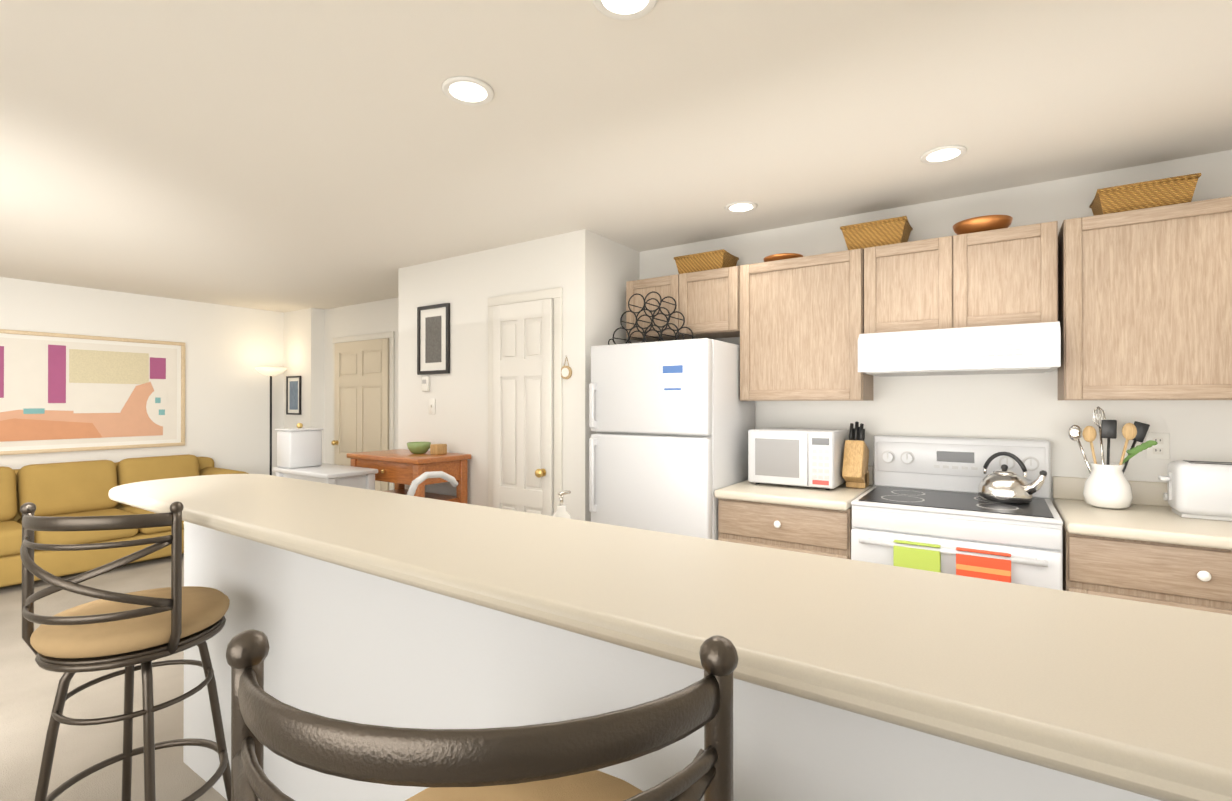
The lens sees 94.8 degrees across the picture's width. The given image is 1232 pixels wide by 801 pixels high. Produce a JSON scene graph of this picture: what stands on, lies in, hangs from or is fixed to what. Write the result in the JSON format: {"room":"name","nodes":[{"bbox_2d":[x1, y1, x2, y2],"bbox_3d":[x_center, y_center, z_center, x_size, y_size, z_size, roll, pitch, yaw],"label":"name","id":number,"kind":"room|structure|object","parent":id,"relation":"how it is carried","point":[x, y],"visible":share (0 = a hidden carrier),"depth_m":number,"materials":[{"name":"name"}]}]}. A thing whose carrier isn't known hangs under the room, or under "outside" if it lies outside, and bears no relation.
{"room":"kitchen","nodes":[
{"label":"kitchen","id":0,"kind":"room"},
{"bbox_2d":[0,553,226,800],"bbox_3d":[-1.853,1.447,1.921,8.800,0.100,6.650,0,0,34],"label":"floor","id":1,"kind":"structure","parent":0,"point":[28,687],"depth_m":2.51,"materials":[{"name":"carpet"}]},
{"bbox_2d":[0,454,248,586],"bbox_3d":[-4.536,0.965,4.746,0.940,0.881,2.390,0,0,34],"label":"sofa","id":2,"kind":"object","parent":1,"relation":"on","point":[73,489],"visible":0.44,"depth_m":4.66,"materials":[{"name":"yellow fabric"}]},
{"bbox_2d":[20,501,230,800],"bbox_3d":[-1.401,0.836,1.654,0.442,1.119,0.460,0,0,-2],"label":"bar stool","id":3,"kind":"object","parent":1,"relation":"on","point":[108,630],"visible":1,"depth_m":1.53,"materials":[{"name":"metal"}]},
{"bbox_2d":[254,367,286,474],"bbox_3d":[-3.790,0.525,6.222,0.310,1.769,0.310,0,0,34],"label":"floor lamp","id":4,"kind":"object","parent":1,"relation":"on","point":[271,371],"visible":0.52,"depth_m":6.21,"materials":[{"name":"grey metal"}]},
{"bbox_2d":[272,463,377,489],"bbox_3d":[-1.950,0.928,3.792,0.680,0.950,0.350,0,0,34],"label":"side table","id":5,"kind":"object","parent":1,"relation":"on","point":[352,476],"visible":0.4,"depth_m":3.67,"materials":[{"name":"white"}]},
{"bbox_2d":[275,423,322,468],"bbox_3d":[-2.170,0.303,3.887,0.190,0.300,0.230,0,0,34],"label":"canister","id":6,"kind":"object","parent":5,"relation":"on","point":[299,446],"visible":1,"depth_m":3.82,"materials":[{"name":"white ceramic"}]},
{"bbox_2d":[347,449,470,503],"bbox_3d":[-1.460,0.889,3.985,0.800,1.030,0.445,0,0,34],"label":"console table","id":7,"kind":"object","parent":1,"relation":"on","point":[400,468],"visible":0.31,"depth_m":3.85,"materials":[{"name":"brown wood"}]},
{"bbox_2d":[407,442,430,453],"bbox_3d":[-1.386,0.334,3.988,0.164,0.078,0.163,0,0,34],"label":"bowl","id":8,"kind":"object","parent":7,"relation":"on","point":[418,447],"visible":1,"depth_m":3.93,"materials":[{"name":"green ceramic"}]},
{"bbox_2d":[430,444,446,454],"bbox_3d":[-1.231,0.338,3.933,0.070,0.070,0.090,0,0,34],"label":"trinket box","id":9,"kind":"object","parent":7,"relation":"on","point":[437,449],"visible":1,"depth_m":3.90,"materials":[{"name":"brown wood"}]},
{"bbox_2d":[226,629,737,800],"bbox_3d":[-0.122,0.804,0.652,0.498,1.175,0.518,0,0,2],"label":"bar stool","id":10,"kind":"object","parent":1,"relation":"on","point":[565,760],"visible":1,"depth_m":0.44,"materials":[{"name":"metal"}]},
{"bbox_2d":[0,277,283,475],"bbox_3d":[-5.593,0.184,4.157,0.100,2.440,6.200,0,0,34],"label":"wall","id":11,"kind":"structure","parent":0,"point":[228,349],"depth_m":5.92,"materials":[{"name":"white paint"}]},
{"bbox_2d":[0,329,184,454],"bbox_3d":[-4.849,-0.068,5.146,0.035,1.050,1.570,0,0,34],"label":"painting","id":12,"kind":"object","parent":11,"relation":"attached to","point":[59,392],"visible":0.98,"depth_m":5.18,"materials":[{"name":"multicoloured paper"}]},
{"bbox_2d":[284,308,319,427],"bbox_3d":[-3.606,0.192,6.497,0.600,2.440,0.100,0,0,34],"label":"wall","id":13,"kind":"structure","parent":0,"point":[302,343],"depth_m":6.37,"materials":[{"name":"white paint"}]},
{"bbox_2d":[286,376,300,414],"bbox_3d":[-3.682,-0.059,6.475,0.300,0.440,0.020,0,0,34],"label":"picture frame","id":14,"kind":"object","parent":13,"relation":"attached to","point":[293,395],"visible":0.94,"depth_m":6.48,"materials":[{"name":"grey"}]},
{"bbox_2d":[320,309,323,462],"bbox_3d":[-3.329,0.191,6.462,0.100,2.440,0.150,0,0,34],"label":"wall","id":15,"kind":"structure","parent":0,"point":[321,368],"depth_m":6.40,"materials":[{"name":"white paint"}]},
{"bbox_2d":[324,297,397,488],"bbox_3d":[-2.268,0.189,5.782,2.420,2.440,0.100,0,0,34],"label":"wall","id":16,"kind":"structure","parent":0,"point":[380,316],"depth_m":6.12,"materials":[{"name":"white paint"}]},
{"bbox_2d":[331,338,388,490],"bbox_3d":[-2.707,0.387,5.953,0.960,2.030,0.099,0,0,34],"label":"hall door","id":17,"kind":"structure","parent":16,"relation":"in","point":[361,396],"depth_m":5.95,"materials":[{"name":"beige wood"}]},
{"bbox_2d":[333,331,393,489],"bbox_3d":[-2.684,0.358,5.987,1.094,2.104,0.020,0,0,34],"label":"door frame","id":18,"kind":"structure","parent":16,"relation":"attached to","point":[389,335],"depth_m":5.71,"materials":[{"name":"white wood"}]},
{"bbox_2d":[398,229,639,521],"bbox_3d":[-0.627,0.185,4.413,1.830,2.440,1.150,0,0,34],"label":"wall block","id":19,"kind":"object","parent":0,"point":[590,273],"visible":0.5,"depth_m":3.90,"materials":[{"name":"white paint"}]},
{"bbox_2d":[421,376,429,390],"bbox_3d":[-1.424,-0.125,4.239,0.075,0.110,0.026,0,0,34],"label":"thermostat","id":20,"kind":"object","parent":19,"relation":"attached to","point":[425,383],"depth_m":4.22,"materials":[{"name":"white plastic"}]},
{"bbox_2d":[428,399,434,413],"bbox_3d":[-1.372,0.045,4.208,0.075,0.115,0.017,0,0,34],"label":"light switch","id":21,"kind":"object","parent":19,"relation":"attached to","point":[431,402],"depth_m":4.21,"materials":[{"name":"white plastic"}]},
{"bbox_2d":[417,303,449,374],"bbox_3d":[-1.352,-0.451,4.195,0.350,0.510,0.020,0,0,34],"label":"framed picture","id":22,"kind":"object","parent":19,"relation":"attached to","point":[433,339],"visible":1,"depth_m":4.19,"materials":[{"name":"grey"}]},
{"bbox_2d":[488,287,562,513],"bbox_3d":[-0.604,0.351,3.692,0.644,2.104,0.020,0,0,34],"label":"door frame","id":23,"kind":"structure","parent":19,"relation":"attached to","point":[556,294],"depth_m":3.54,"materials":[{"name":"white wood"}]},
{"bbox_2d":[493,299,553,515],"bbox_3d":[-0.626,0.380,3.658,0.510,2.030,0.099,0,0,34],"label":"pantry door","id":24,"kind":"structure","parent":23,"relation":"attached to","point":[523,376],"depth_m":3.66,"materials":[{"name":"white wood"}]},
{"bbox_2d":[561,356,571,378],"bbox_3d":[-0.309,-0.204,3.497,0.084,0.147,0.019,0,0,34],"label":"wall plaque","id":25,"kind":"object","parent":19,"relation":"attached to","point":[566,372],"visible":1,"depth_m":3.49,"materials":[{"name":"white"}]},
{"bbox_2d":[552,490,570,518],"bbox_3d":[-0.171,0.388,1.794,0.068,0.197,0.073,0,0,34],"label":"soap dispenser","id":26,"kind":"object","parent":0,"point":[561,511],"visible":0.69,"depth_m":1.78,"materials":[{"name":"white ceramic"}]},
{"bbox_2d":[0,0,1231,312],"bbox_3d":[-1.853,-1.083,1.929,8.800,0.080,6.650,0,0,34],"label":"ceiling","id":27,"kind":"structure","parent":0,"point":[286,154],"depth_m":2.12,"materials":[{"name":"white paint"}]},
{"bbox_2d":[442,76,493,105],"bbox_3d":[-0.497,-1.038,1.905,0.170,0.010,0.170,0,0,34],"label":"recessed light","id":28,"kind":"object","parent":27,"relation":"in","point":[468,90],"visible":1,"depth_m":1.90,"materials":[{"name":"white"}]},
{"bbox_2d":[593,0,657,19],"bbox_3d":[0.024,-1.039,1.461,0.170,0.010,0.170,0,0,34],"label":"recessed light","id":29,"kind":"object","parent":27,"relation":"in","point":[624,9],"visible":1,"depth_m":1.50,"materials":[{"name":"white"}]},
{"bbox_2d":[725,201,756,212],"bbox_3d":[0.670,-1.034,3.038,0.170,0.010,0.170,0,0,34],"label":"recessed light","id":30,"kind":"object","parent":27,"relation":"in","point":[741,207],"visible":0.98,"depth_m":3.03,"materials":[{"name":"white"}]},
{"bbox_2d":[920,145,966,163],"bbox_3d":[1.382,-1.036,2.393,0.170,0.010,0.170,0,0,34],"label":"recessed light","id":31,"kind":"object","parent":27,"relation":"in","point":[943,154],"visible":0.96,"depth_m":2.39,"materials":[{"name":"white"}]},
{"bbox_2d":[640,150,1231,502],"bbox_3d":[1.792,0.180,2.921,3.850,2.440,0.100,0,0,34],"label":"wall","id":32,"kind":"structure","parent":0,"point":[1018,406],"depth_m":2.78,"materials":[{"name":"white paint"}]},
{"bbox_2d":[626,266,739,341],"bbox_3d":[0.465,-0.583,3.557,0.760,0.370,0.318,0,0,34],"label":"upper cabinet","id":33,"kind":"object","parent":32,"relation":"attached to","point":[708,304],"visible":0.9,"depth_m":3.39,"materials":[{"name":"brown wood"}]},
{"bbox_2d":[674,249,738,273],"bbox_3d":[0.554,-0.824,3.476,0.330,0.111,0.235,0,0,34],"label":"basket","id":34,"kind":"object","parent":33,"relation":"on","point":[711,260],"visible":0.85,"depth_m":3.38,"materials":[{"name":"wicker"}]},
{"bbox_2d":[740,248,872,400],"bbox_3d":[1.055,-0.384,3.162,0.650,0.770,0.318,0,0,34],"label":"upper cabinet","id":35,"kind":"object","parent":32,"relation":"attached to","point":[801,324],"visible":0.96,"depth_m":3.02,"materials":[{"name":"brown wood"}]},
{"bbox_2d":[763,253,802,261],"bbox_3d":[0.950,-0.789,3.222,0.220,0.040,0.220,0,0,34],"label":"dish","id":36,"kind":"object","parent":35,"relation":"on","point":[781,256],"visible":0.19,"depth_m":3.14,"materials":[{"name":"orange"}]},
{"bbox_2d":[864,221,1057,333],"bbox_3d":[1.651,-0.548,2.763,0.775,0.445,0.318,0,0,34],"label":"upper cabinet","id":37,"kind":"object","parent":32,"relation":"attached to","point":[1006,276],"visible":0.79,"depth_m":2.61,"materials":[{"name":"brown wood"}]},
{"bbox_2d":[840,216,912,249],"bbox_3d":[1.352,-0.836,2.942,0.311,0.131,0.235,0,0,34],"label":"basket","id":38,"kind":"object","parent":37,"relation":"on","point":[879,232],"visible":0.81,"depth_m":2.86,"materials":[{"name":"wicker"}]},
{"bbox_2d":[858,322,1060,376],"bbox_3d":[1.606,-0.226,2.694,0.765,0.193,0.482,0,0,34],"label":"range hood","id":39,"kind":"object","parent":37,"relation":"attached to","point":[1019,348],"visible":1,"depth_m":2.49,"materials":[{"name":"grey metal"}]},
{"bbox_2d":[953,215,1012,234],"bbox_3d":[1.734,-0.806,2.686,0.240,0.070,0.240,0,0,34],"label":"copper bowl","id":40,"kind":"object","parent":37,"relation":"on","point":[982,223],"visible":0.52,"depth_m":2.60,"materials":[{"name":"orange metal"}]},
{"bbox_2d":[1053,476,1171,507],"bbox_3d":[2.665,0.406,2.262,1.463,0.104,0.020,0,0,34],"label":"backsplash","id":41,"kind":"structure","parent":32,"relation":"attached to","point":[1064,488],"depth_m":2.50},
{"bbox_2d":[1058,196,1231,399],"bbox_3d":[2.314,-0.387,2.320,0.778,0.770,0.318,0,0,34],"label":"upper cabinet","id":42,"kind":"object","parent":32,"relation":"attached to","point":[1145,304],"visible":0.98,"depth_m":2.25,"materials":[{"name":"brown wood"}]},
{"bbox_2d":[1089,173,1200,215],"bbox_3d":[2.200,-0.828,2.374,0.311,0.111,0.235,0,0,34],"label":"basket","id":43,"kind":"object","parent":42,"relation":"on","point":[1154,193],"visible":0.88,"depth_m":2.29,"materials":[{"name":"wicker"}]},
{"bbox_2d":[1146,433,1169,459],"bbox_3d":[2.363,0.198,2.472,0.075,0.115,0.009,0,0,34],"label":"outlet","id":44,"kind":"object","parent":32,"relation":"attached to","point":[1160,449],"visible":0.96,"depth_m":2.47,"materials":[{"name":"white plastic"}]},
{"bbox_3d":[0.704,1.396,2.147,4.600,0.004,2.230,0,0,34],"label":"floor","id":45,"kind":"structure","parent":0,"visible":0},
{"bbox_2d":[221,538,1116,800],"bbox_3d":[0.375,0.960,1.388,4.298,0.870,0.640,0,0,34],"label":"half wall","id":46,"kind":"structure","parent":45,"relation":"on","point":[346,647],"depth_m":1.27,"materials":[{"name":"cream laminate"},{"name":"white paint"}]},
{"bbox_2d":[109,474,1231,800],"bbox_3d":[0.031,0.346,1.145,4.598,0.042,0.550,0,0,34],"label":"countertop","id":47,"kind":"structure","parent":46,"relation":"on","point":[1121,699],"depth_m":0.85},
{"bbox_2d":[407,471,457,495],"bbox_3d":[-0.705,0.378,2.164,0.221,0.218,0.255,0,0,34],"label":"faucet","id":48,"kind":"object","parent":47,"relation":"on","point":[417,481],"visible":0.33,"depth_m":2.15,"materials":[{"name":"grey"}]},
{"bbox_2d":[589,338,754,539],"bbox_3d":[0.338,0.537,3.359,0.745,1.710,0.728,0,0,34],"label":"refrigerator","id":49,"kind":"object","parent":45,"relation":"on","point":[671,423],"visible":0.69,"depth_m":3.07,"materials":[{"name":"white metal"}]},
{"bbox_2d":[608,291,697,344],"bbox_3d":[0.216,-0.473,3.364,0.513,0.308,0.188,0,0,34],"label":"wine rack","id":50,"kind":"object","parent":49,"relation":"on","point":[660,337],"visible":0.81,"depth_m":3.35,"materials":[{"name":"black metal"}]},
{"bbox_2d":[714,465,872,559],"bbox_3d":[0.958,0.879,3.012,0.650,1.043,0.668,0,0,34],"label":"base cabinet","id":51,"kind":"object","parent":45,"relation":"on","point":[812,520],"visible":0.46,"depth_m":2.77,"materials":[{"name":"brown wood"}]},
{"bbox_2d":[748,427,847,489],"bbox_3d":[1.002,0.310,3.116,0.450,0.300,0.354,0,0,34],"label":"microwave","id":52,"kind":"object","parent":51,"relation":"on","point":[806,457],"visible":1,"depth_m":2.96,"materials":[{"name":"white"}]},
{"bbox_2d":[842,422,868,487],"bbox_3d":[1.266,0.285,2.989,0.095,0.347,0.227,0,0,34],"label":"knife block","id":53,"kind":"object","parent":51,"relation":"on","point":[855,472],"visible":1,"depth_m":2.94,"materials":[{"name":"brown wood"}]},
{"bbox_2d":[851,435,1062,589],"bbox_3d":[1.529,0.787,2.579,0.752,1.203,0.734,0,0,34],"label":"range","id":54,"kind":"object","parent":45,"relation":"on","point":[924,489],"visible":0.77,"depth_m":2.48,"materials":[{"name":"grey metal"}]},
{"bbox_2d":[893,540,940,572],"bbox_3d":[1.243,0.764,2.342,0.170,0.348,0.037,0,0,34],"label":"towel","id":55,"kind":"object","parent":54,"relation":"hanging from","point":[919,559],"visible":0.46,"depth_m":2.33,"materials":[{"name":"green fabric"}]},
{"bbox_2d":[956,547,1010,582],"bbox_3d":[1.434,0.778,2.213,0.180,0.378,0.038,0,0,34],"label":"towel","id":56,"kind":"object","parent":54,"relation":"hanging from","point":[995,569],"visible":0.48,"depth_m":2.20,"materials":[{"name":"orange fabric"}]},
{"bbox_2d":[978,452,1046,503],"bbox_3d":[1.764,0.339,2.530,0.251,0.219,0.204,0,0,34],"label":"kettle","id":57,"kind":"object","parent":54,"relation":"on","point":[1003,485],"visible":1,"depth_m":2.48,"materials":[{"name":"silver metal"}]},
{"bbox_2d":[1055,508,1231,614],"bbox_3d":[2.216,0.949,2.195,0.789,0.899,0.628,0,0,34],"label":"base cabinet","id":58,"kind":"object","parent":45,"relation":"on","point":[1148,545],"depth_m":2.03,"materials":[{"name":"brown wood"}]},
{"bbox_2d":[1053,500,1231,551],"bbox_3d":[2.485,0.478,1.992,1.463,0.041,0.668,0,0,34],"label":"countertop","id":59,"kind":"structure","parent":58,"relation":"on","point":[1143,523],"depth_m":2.09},
{"bbox_2d":[1068,406,1157,508],"bbox_3d":[2.121,0.241,2.424,0.289,0.432,0.164,0,0,34],"label":"utensil crock","id":60,"kind":"object","parent":59,"relation":"on","point":[1107,485],"visible":1,"depth_m":2.40,"materials":[{"name":"white ceramic"}]},
{"bbox_2d":[1158,460,1231,520],"bbox_3d":[2.349,0.349,2.211,0.335,0.213,0.180,0,0,34],"label":"toaster","id":61,"kind":"object","parent":59,"relation":"on","point":[1200,489],"visible":1,"depth_m":2.18,"materials":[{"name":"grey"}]}
]}

